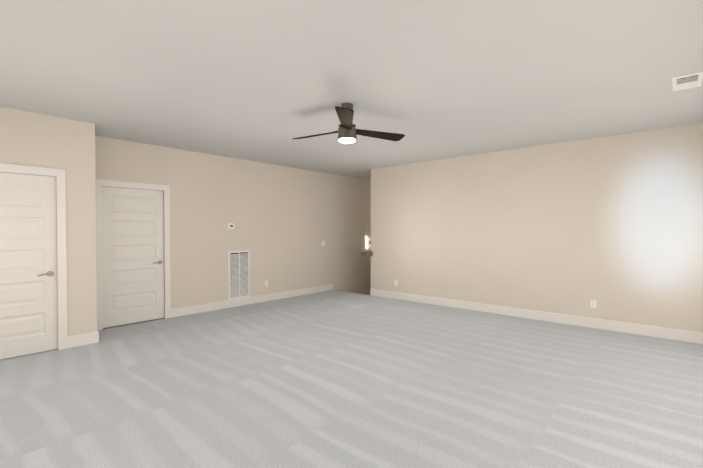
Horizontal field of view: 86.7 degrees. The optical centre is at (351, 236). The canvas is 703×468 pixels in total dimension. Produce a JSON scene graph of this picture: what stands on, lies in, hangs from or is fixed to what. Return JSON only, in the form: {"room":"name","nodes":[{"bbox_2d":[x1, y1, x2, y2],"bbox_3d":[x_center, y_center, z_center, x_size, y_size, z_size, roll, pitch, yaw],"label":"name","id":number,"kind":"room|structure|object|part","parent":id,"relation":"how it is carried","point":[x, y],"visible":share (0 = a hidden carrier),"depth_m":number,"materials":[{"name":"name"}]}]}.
{"room":"empty living room","nodes":[
{"label":"empty living room","id":0,"kind":"room"},
{"bbox_2d":[0,107,96,335],"bbox_3d":[-4.114,-0.024,4.142,0.670,2.740,1.990,1,1,41],"label":"wall","id":1,"kind":"structure","parent":0,"point":[37,140],"depth_m":4.49,"materials":[{"name":"paint"}]},
{"bbox_2d":[0,172,57,359],"bbox_3d":[-3.754,0.325,4.065,0.094,2.030,0.861,1,1,41],"label":"door","id":2,"kind":"structure","parent":1,"relation":"in","point":[28,282],"depth_m":4.20,"materials":[{"name":"white paint"}]},
{"bbox_3d":[-3.528,0.439,4.320,0.088,0.066,0.182,1,1,41],"label":"handle","id":3,"kind":"part","parent":2,"relation":"part of","materials":[{"name":"grey metal"}]},
{"bbox_2d":[0,163,66,349],"bbox_3d":[-3.784,0.282,4.090,0.140,2.131,1.026,1,1,41],"label":"door frame","id":4,"kind":"structure","parent":1,"relation":"attached to","point":[59,174],"depth_m":4.39,"materials":[{"name":"white paint"}]},
{"bbox_2d":[67,331,98,347],"bbox_3d":[-3.297,1.270,4.572,0.015,0.140,0.325,1,1,41],"label":"baseboard","id":5,"kind":"structure","parent":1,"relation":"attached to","point":[82,339],"depth_m":4.56,"materials":[{"name":"white paint"}]},
{"bbox_2d":[95,136,370,328],"bbox_3d":[-1.764,1.426,7.432,0.120,5.740,10.240,1,1,41],"label":"wall","id":6,"kind":"structure","parent":0,"point":[286,221],"depth_m":7.15,"materials":[{"name":"paint"}]},
{"bbox_2d":[102,186,163,327],"bbox_3d":[-3.276,0.301,5.622,0.094,2.030,0.861,1,1,41],"label":"door","id":7,"kind":"structure","parent":6,"relation":"in","point":[133,253],"depth_m":5.61,"materials":[{"name":"white paint"}]},
{"bbox_2d":[95,179,170,329],"bbox_3d":[-3.306,0.258,5.647,0.140,2.131,1.026,1,1,41],"label":"door frame","id":8,"kind":"structure","parent":6,"relation":"attached to","point":[100,183],"depth_m":5.51,"materials":[{"name":"white paint"}]},
{"bbox_2d":[228,223,233,228],"bbox_3d":[-2.202,-0.185,6.800,0.025,0.095,0.125,1,1,41],"label":"thermostat","id":9,"kind":"object","parent":6,"relation":"attached to","point":[230,225],"visible":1,"depth_m":6.79,"materials":[{"name":"white plastic"}]},
{"bbox_2d":[229,251,249,299],"bbox_3d":[-2.091,0.723,6.950,0.017,0.890,0.440,1,1,41],"label":"air vent","id":10,"kind":"object","parent":6,"relation":"in","point":[239,274],"visible":1,"depth_m":6.94,"materials":[{"name":"white metal"}]},
{"bbox_2d":[171,284,332,317],"bbox_3d":[-1.682,1.226,7.420,0.015,0.140,3.765,1,1,41],"label":"baseboard","id":11,"kind":"structure","parent":6,"relation":"attached to","point":[189,310],"depth_m":7.03,"materials":[{"name":"white paint"}]},
{"bbox_2d":[0,290,702,467],"bbox_3d":[-0.139,1.475,3.891,7.240,0.250,7.070,1,1,41],"label":"floor","id":12,"kind":"structure","parent":0,"point":[333,379],"depth_m":3.22,"materials":[{"name":"carpet"}]},
{"bbox_2d":[0,0,702,179],"bbox_3d":[0.908,-1.468,5.035,7.240,0.120,10.240,1,1,41],"label":"ceiling","id":13,"kind":"structure","parent":0,"point":[264,81],"depth_m":3.13,"materials":[{"name":"paint"}]},
{"bbox_2d":[292,102,404,143],"bbox_3d":[-0.087,-1.193,4.040,1.210,0.398,1.274,1,1,41],"label":"ceiling fan","id":14,"kind":"object","parent":13,"relation":"hanging from","point":[347,131],"visible":1,"depth_m":3.88,"materials":[{"name":"grey metal"}]},
{"bbox_2d":[672,72,702,90],"bbox_3d":[3.001,-1.370,3.328,0.200,0.023,0.400,1,1,41],"label":"ceiling vent","id":15,"kind":"object","parent":13,"relation":"in","point":[688,81],"visible":1,"depth_m":3.29,"materials":[{"name":"white metal"}]},
{"bbox_2d":[371,123,702,331],"bbox_3d":[2.705,1.445,6.176,5.990,5.740,0.120,1,1,41],"label":"wall","id":16,"kind":"structure","parent":0,"point":[612,225],"depth_m":5.67,"materials":[{"name":"paint"}]},
{"bbox_2d":[370,289,702,343],"bbox_3d":[2.616,1.245,6.162,5.870,0.140,0.015,1,1,41],"label":"baseboard","id":17,"kind":"structure","parent":16,"relation":"attached to","point":[666,333],"depth_m":5.67,"materials":[{"name":"white paint"}]},
{"bbox_2d":[590,299,595,307],"bbox_3d":[3.500,0.977,5.384,0.072,0.116,0.009,1,1,41],"label":"electrical outlet","id":18,"kind":"object","parent":16,"relation":"attached to","point":[592,303],"visible":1,"depth_m":5.38,"materials":[{"name":"white plastic"}]},
{"bbox_3d":[1.125,1.391,9.678,1.250,5.740,3.050,1,1,41],"label":"wall","id":19,"kind":"structure","parent":0,"visible":0},
{"bbox_2d":[361,251,372,256],"bbox_3d":[1.099,1.183,8.916,0.157,1.726,2.560,1,1,41],"label":"stair handrail","id":20,"kind":"object","parent":19,"relation":"attached to","point":[370,253],"visible":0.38,"depth_m":7.97,"materials":[{"name":"brown wood"}]}
]}

